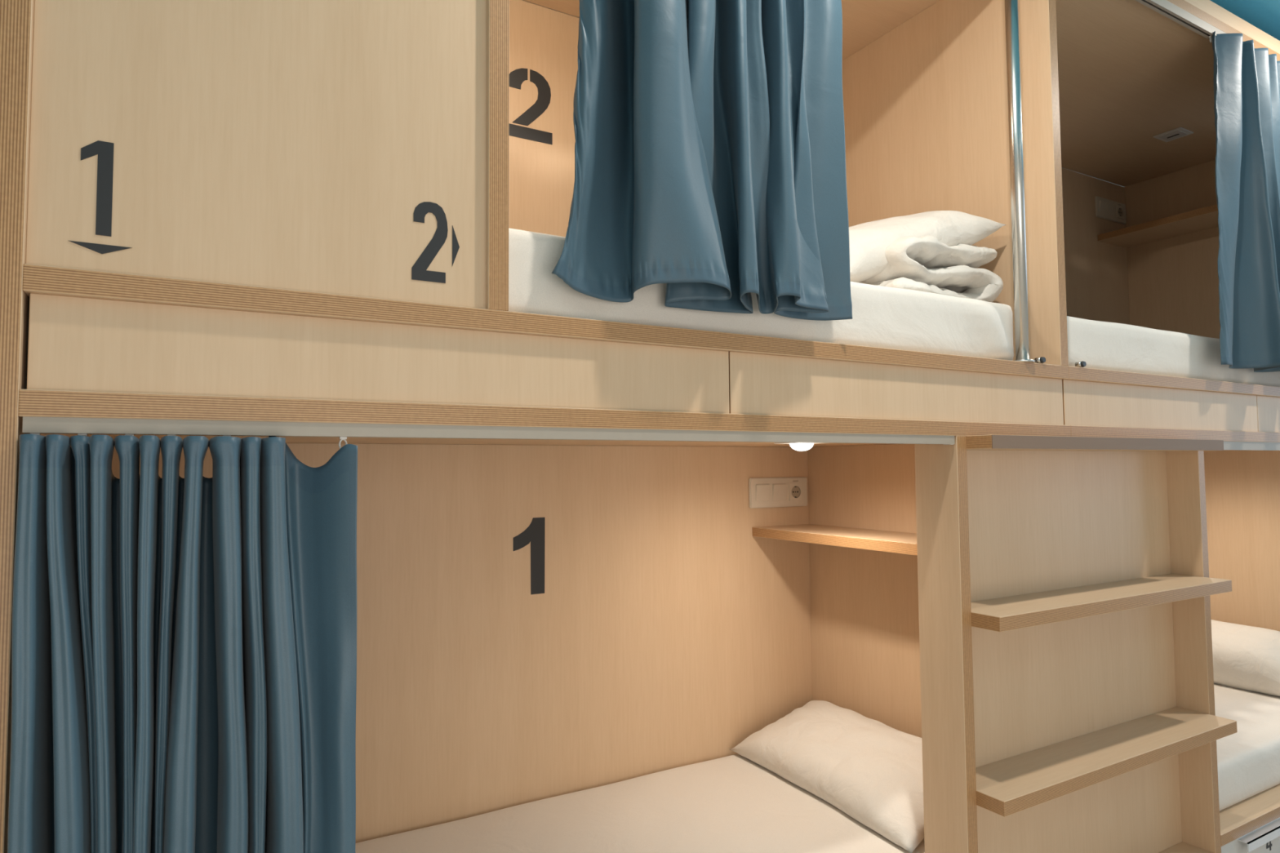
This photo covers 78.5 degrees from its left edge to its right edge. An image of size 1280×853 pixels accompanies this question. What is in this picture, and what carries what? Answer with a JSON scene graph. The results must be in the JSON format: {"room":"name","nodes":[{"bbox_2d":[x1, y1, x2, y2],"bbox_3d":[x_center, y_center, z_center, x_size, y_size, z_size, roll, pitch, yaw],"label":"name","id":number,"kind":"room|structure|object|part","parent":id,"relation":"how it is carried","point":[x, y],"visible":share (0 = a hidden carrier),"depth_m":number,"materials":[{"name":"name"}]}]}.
{"room":"dormitory","nodes":[
{"label":"dormitory","id":0,"kind":"room"},
{"bbox_2d":[378,0,1123,447],"bbox_3d":[0.500,0.106,2.928,7.000,2.920,0.100,1,-3,-30],"label":"wall","id":1,"kind":"structure","parent":0,"point":[522,0],"depth_m":2.52,"materials":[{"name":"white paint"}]},
{"bbox_2d":[1210,0,1279,40],"bbox_3d":[1.441,-1.492,1.363,7.000,0.100,3.900,1,-3,-30],"label":"ceiling","id":2,"kind":"structure","parent":0,"point":[1264,15],"depth_m":2.61,"materials":[{"name":"blue paint"}]},
{"bbox_3d":[1.462,1.524,1.208,7.000,0.100,3.900,1,-3,-30],"label":"floor","id":3,"kind":"structure","parent":0,"visible":0},
{"bbox_2d":[0,0,1071,852],"bbox_3d":[-0.073,0.094,1.804,2.081,2.837,0.931,1,-3,-30],"label":"pod","id":4,"kind":"object","parent":3,"relation":"on","point":[273,211],"visible":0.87,"depth_m":1.62,"materials":[{"name":"brown wood"}]},
{"bbox_3d":[-0.960,0.100,1.290,0.032,2.786,0.931,1,-3,-30],"label":"panel","id":5,"kind":"part","parent":4,"relation":"part of","materials":[{"name":"brown wood"}]},
{"bbox_3d":[-0.483,-0.729,1.098,0.570,1.094,0.018,1,-3,-30],"label":"panel","id":6,"kind":"part","parent":4,"relation":"part of","materials":[{"name":"brown wood"}]},
{"bbox_3d":[-0.281,-0.089,1.179,1.015,0.115,0.018,1,-3,-30],"label":"fascia panel","id":7,"kind":"part","parent":4,"relation":"part of","materials":[{"name":"brown wood"}]},
{"bbox_3d":[-0.283,0.793,2.170,2.050,1.483,0.020,1,-3,-30],"label":"panel","id":8,"kind":"part","parent":4,"relation":"part of","materials":[{"name":"brown wood"}]},
{"bbox_2d":[22,416,955,444],"bbox_3d":[-0.018,0.015,1.317,1.616,0.020,0.022,1,-3,-30],"label":"track","id":9,"kind":"object","parent":4,"relation":"attached to","point":[73,425],"visible":1,"depth_m":1.13,"materials":[{"name":"metal"}]},
{"bbox_2d":[5,432,357,852],"bbox_3d":[-0.565,0.525,0.997,0.374,1.032,0.168,1,-3,-30],"label":"curtain","id":10,"kind":"object","parent":9,"relation":"hanging from","point":[184,671],"visible":1,"depth_m":0.96,"materials":[{"name":"blue fabric"}]},
{"bbox_3d":[-0.293,-0.671,2.245,2.050,1.094,0.020,1,-3,-30],"label":"panel","id":11,"kind":"part","parent":4,"relation":"part of","materials":[{"name":"brown wood"}]},
{"bbox_3d":[-0.056,-0.132,1.815,2.050,0.032,0.911,1,-3,-30],"label":"board","id":12,"kind":"part","parent":4,"relation":"part of","materials":[{"name":"brown wood"}]},
{"bbox_2d":[353,753,924,852],"bbox_3d":[-0.089,1.062,1.801,1.989,0.146,0.779,1,-3,-30],"label":"mattress","id":13,"kind":"object","parent":4,"relation":"on","point":[734,803],"visible":0.59,"depth_m":1.98,"materials":[{"name":"white fabric"}]},
{"bbox_2d":[729,700,924,852],"bbox_3d":[0.604,0.931,2.219,0.392,0.154,0.749,1,-3,-30],"label":"pillow","id":14,"kind":"object","parent":13,"relation":"on","point":[869,770],"visible":0.84,"depth_m":2.12,"materials":[{"name":"white fabric"}]},
{"bbox_2d":[508,227,1013,360],"bbox_3d":[-0.118,-0.225,1.790,1.882,0.154,0.896,1,-3,-30],"label":"mattress","id":15,"kind":"object","parent":4,"relation":"on","point":[885,317],"visible":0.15,"depth_m":1.56,"materials":[{"name":"white fabric"}]},
{"bbox_2d":[859,238,999,301],"bbox_3d":[0.647,-0.379,2.130,0.410,0.188,0.512,1,-3,-30],"label":"duvet","id":16,"kind":"object","parent":15,"relation":"on","point":[955,270],"visible":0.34,"depth_m":1.92,"materials":[{"name":"white fabric"}]},
{"bbox_2d":[848,210,1006,282],"bbox_3d":[0.592,-0.458,2.092,0.560,0.249,0.490,1,-3,-30],"label":"pillow","id":17,"kind":"object","parent":16,"relation":"on","point":[871,242],"visible":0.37,"depth_m":1.95,"materials":[{"name":"white fabric"}]},
{"bbox_2d":[748,477,807,508],"bbox_3d":[0.466,0.220,2.615,0.247,0.098,0.016,1,-3,-30],"label":"switch panel","id":18,"kind":"object","parent":4,"relation":"attached to","point":[764,492],"visible":1,"depth_m":2.61,"materials":[{"name":"beige plastic"}]},
{"bbox_2d":[755,484,769,502],"bbox_3d":[0.404,0.218,2.575,0.056,0.057,0.008,1,-3,-30],"label":"rocker switch","id":19,"kind":"object","parent":18,"relation":"attached to","point":[762,491],"depth_m":2.57,"materials":[{"name":"beige plastic"}]},
{"bbox_2d":[772,483,786,501],"bbox_3d":[0.465,0.219,2.610,0.056,0.057,0.008,1,-3,-30],"label":"rocker switch","id":20,"kind":"object","parent":18,"relation":"attached to","point":[779,490],"depth_m":2.61,"materials":[{"name":"beige plastic"}]},
{"bbox_2d":[788,480,802,500],"bbox_3d":[0.526,0.216,2.648,0.057,0.068,0.004,1,-3,-30],"label":"power socket","id":21,"kind":"object","parent":18,"relation":"attached to","point":[795,486],"depth_m":2.65,"materials":[{"name":"white plastic"}]},
{"bbox_2d":[773,442,815,450],"bbox_3d":[0.423,0.052,2.053,0.104,0.025,0.104,1,-3,-30],"label":"ceiling lamp","id":22,"kind":"object","parent":4,"relation":"attached to","point":[796,446],"visible":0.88,"depth_m":2.03,"materials":[{"name":"white plastic"}]},
{"bbox_3d":[0.423,0.042,2.054,0.104,0.005,0.104,1,-3,-30],"label":"frame","id":23,"kind":"part","parent":22,"relation":"part of","materials":[{"name":"white plastic"}]},
{"bbox_2d":[751,524,917,555],"bbox_3d":[0.667,0.328,2.286,0.245,0.030,0.776,1,-3,-30],"label":"corner shelf","id":24,"kind":"object","parent":4,"relation":"attached to","point":[904,543],"visible":0.58,"depth_m":2.27,"materials":[{"name":"brown wood"}]},
{"bbox_3d":[0.791,0.793,2.329,0.032,1.483,0.781,1,-3,-30],"label":"divider panel","id":25,"kind":"part","parent":4,"relation":"part of","materials":[{"name":"brown wood"}]},
{"bbox_3d":[0.600,-0.070,1.689,1.018,0.115,0.018,1,-3,-30],"label":"fascia panel","id":26,"kind":"part","parent":4,"relation":"part of","materials":[{"name":"brown wood"}]},
{"bbox_3d":[0.813,-0.674,2.348,0.032,1.094,0.911,1,-3,-30],"label":"divider panel","id":27,"kind":"part","parent":4,"relation":"part of","materials":[{"name":"brown wood"}]},
{"bbox_2d":[1004,0,1038,362],"bbox_3d":[0.925,-0.697,1.905,0.088,1.094,0.051,1,-3,-30],"label":"pole","id":28,"kind":"object","parent":4,"relation":"attached to","point":[1020,306],"visible":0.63,"depth_m":1.88,"materials":[{"name":"metal"}]},
{"bbox_2d":[1034,356,1045,363],"bbox_3d":[0.964,-0.159,1.887,0.016,0.016,0.021,1,-3,-30],"label":"stud","id":29,"kind":"object","parent":4,"relation":"on","point":[1041,360],"visible":0.92,"depth_m":1.88,"materials":[{"name":"metal"}]},
{"bbox_3d":[0.402,-1.242,1.627,1.420,0.027,0.022,1,-3,-30],"label":"track","id":30,"kind":"object","parent":4,"relation":"attached to","visible":0},
{"bbox_2d":[550,0,853,320],"bbox_3d":[0.129,-0.722,1.429,0.634,1.032,0.162,1,-3,-31],"label":"curtain","id":31,"kind":"object","parent":30,"relation":"hanging from","point":[709,165],"visible":1,"depth_m":1.38,"materials":[{"name":"blue fabric"}]},
{"bbox_2d":[914,435,1237,852],"bbox_3d":[1.147,0.772,1.962,1.067,1.483,0.184,1,-3,-30],"label":"ladder","id":32,"kind":"object","parent":3,"relation":"on","point":[1065,587],"visible":0.88,"depth_m":1.98,"materials":[{"name":"brown wood"}]},
{"bbox_3d":[0.682,0.763,1.733,0.033,1.483,0.116,1,-3,-30],"label":"panel","id":33,"kind":"part","parent":32,"relation":"part of","materials":[{"name":"brown wood"}]},
{"bbox_3d":[1.109,0.776,2.028,1.002,1.483,0.032,1,-3,-30],"label":"panel","id":34,"kind":"part","parent":32,"relation":"part of","materials":[{"name":"brown wood"}]},
{"bbox_3d":[1.578,0.784,2.251,0.032,1.483,0.116,1,-3,-30],"label":"panel","id":35,"kind":"part","parent":32,"relation":"part of","materials":[{"name":"brown wood"}]},
{"bbox_2d":[1055,0,1279,852],"bbox_3d":[1.718,0.134,2.827,2.054,2.837,0.953,1,-3,-30],"label":"pod","id":36,"kind":"object","parent":3,"relation":"on","point":[1130,73],"depth_m":3.22,"materials":[{"name":"brown wood"}]},
{"bbox_2d":[1075,360,1086,367],"bbox_3d":[1.108,-0.156,1.970,0.016,0.016,0.021,1,-3,-30],"label":"stud","id":37,"kind":"object","parent":36,"relation":"on","point":[1078,364],"visible":0.94,"depth_m":1.96,"materials":[{"name":"metal"}]},
{"bbox_3d":[1.481,-0.631,3.271,2.050,1.094,0.020,1,-3,-30],"label":"panel","id":38,"kind":"part","parent":36,"relation":"part of","materials":[{"name":"brown wood"}]},
{"bbox_2d":[1094,195,1126,224],"bbox_3d":[2.231,-1.023,3.707,0.247,0.098,0.016,1,-3,-30],"label":"switch panel","id":39,"kind":"object","parent":36,"relation":"attached to","point":[1106,209],"visible":1,"depth_m":3.70,"materials":[{"name":"beige plastic"}]},
{"bbox_2d":[1099,200,1107,213],"bbox_3d":[2.169,-1.025,3.667,0.056,0.057,0.008,1,-3,-30],"label":"rocker switch","id":40,"kind":"object","parent":39,"relation":"attached to","point":[1103,204],"depth_m":3.67,"materials":[{"name":"beige plastic"}]},
{"bbox_2d":[1107,203,1115,216],"bbox_3d":[2.231,-1.024,3.702,0.056,0.057,0.008,1,-3,-30],"label":"rocker switch","id":41,"kind":"object","parent":39,"relation":"attached to","point":[1111,206],"depth_m":3.70,"materials":[{"name":"beige plastic"}]},
{"bbox_2d":[1115,204,1124,218],"bbox_3d":[2.291,-1.027,3.739,0.057,0.068,0.004,1,-3,-30],"label":"power socket","id":42,"kind":"object","parent":39,"relation":"attached to","point":[1119,207],"depth_m":3.74,"materials":[{"name":"white plastic"}]},
{"bbox_2d":[1097,204,1217,248],"bbox_3d":[2.432,-0.895,3.377,0.245,0.030,0.776,1,-3,-30],"label":"corner shelf","id":43,"kind":"object","parent":36,"relation":"attached to","point":[1204,218],"visible":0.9,"depth_m":3.48,"materials":[{"name":"brown wood"}]},
{"bbox_3d":[1.484,-0.050,2.200,1.013,0.115,0.018,1,-3,-30],"label":"fascia panel","id":44,"kind":"part","parent":36,"relation":"part of","materials":[{"name":"brown wood"}]},
{"bbox_3d":[2.587,-0.634,3.374,0.032,1.094,0.911,1,-3,-30],"label":"divider panel","id":45,"kind":"part","parent":36,"relation":"part of","materials":[{"name":"brown wood"}]},
{"bbox_3d":[1.718,-0.092,2.840,2.050,0.032,0.911,1,-3,-30],"label":"board","id":46,"kind":"part","parent":36,"relation":"part of","materials":[{"name":"brown wood"}]},
{"bbox_2d":[1152,127,1193,142],"bbox_3d":[2.166,-1.184,3.183,0.104,0.008,0.104,1,-3,-30],"label":"air vent","id":47,"kind":"object","parent":36,"relation":"attached to","point":[1179,132],"visible":1,"depth_m":3.17,"materials":[{"name":"white plastic"}]},
{"bbox_2d":[1066,315,1279,386],"bbox_3d":[1.707,-0.182,2.855,1.957,0.150,0.875,1,-3,-30],"label":"mattress","id":48,"kind":"object","parent":36,"relation":"on","point":[1103,345],"visible":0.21,"depth_m":2.19,"materials":[{"name":"white fabric"}]},
{"bbox_2d":[1135,0,1226,39],"bbox_3d":[1.918,-1.208,2.504,2.012,0.027,0.022,1,-3,-30],"label":"track","id":49,"kind":"object","parent":36,"relation":"attached to","point":[1164,7],"visible":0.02,"depth_m":2.32,"materials":[{"name":"metal"}]},
{"bbox_3d":[1.931,-1.278,2.518,2.050,0.052,0.018,1,-3,-30],"label":"header panel","id":50,"kind":"part","parent":36,"relation":"part of","materials":[{"name":"brown wood"}]},
{"bbox_3d":[2.565,0.833,3.355,0.032,1.483,0.781,1,-3,-30],"label":"divider panel","id":51,"kind":"part","parent":36,"relation":"part of","materials":[{"name":"brown wood"}]},
{"bbox_2d":[1208,31,1279,372],"bbox_3d":[2.160,-0.684,2.549,1.091,1.031,0.142,1,-3,-30],"label":"curtain","id":52,"kind":"object","parent":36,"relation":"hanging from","point":[1246,78],"visible":1,"depth_m":2.38,"materials":[{"name":"blue fabric"}]},
{"bbox_2d":[1213,683,1279,810],"bbox_3d":[1.973,1.107,2.957,1.360,0.146,0.841,1,-3,-30],"label":"mattress","id":53,"kind":"object","parent":36,"relation":"on","point":[1248,759],"visible":0.16,"depth_m":2.51,"materials":[{"name":"white fabric"}]},
{"bbox_2d":[1211,619,1279,696],"bbox_3d":[2.410,0.934,3.272,0.296,0.231,0.700,1,-3,-30],"label":"pillow","id":54,"kind":"object","parent":53,"relation":"on","point":[1245,657],"visible":0.39,"depth_m":3.09,"materials":[{"name":"white fabric"}]},
{"bbox_3d":[2.218,1.358,2.523,1.362,0.334,0.044,1,-3,-30],"label":"drawer","id":55,"kind":"part","parent":36,"relation":"part of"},
{"bbox_2d":[1223,441,1279,450],"bbox_3d":[2.248,0.069,2.627,1.268,0.026,0.022,1,-3,-30],"label":"track","id":56,"kind":"object","parent":36,"relation":"attached to","point":[1234,446],"visible":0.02,"depth_m":2.40,"materials":[{"name":"metal"}]},
{"bbox_3d":[1.900,1.199,2.337,0.420,0.026,0.026,1,-3,-30],"label":"handle","id":57,"kind":"part","parent":36,"relation":"part of","materials":[{"name":"metal"}]},
{"bbox_3d":[2.370,-0.030,2.712,1.029,0.115,0.018,1,-3,-30],"label":"fascia panel","id":58,"kind":"part","parent":36,"relation":"part of","materials":[{"name":"brown wood"}]}
]}

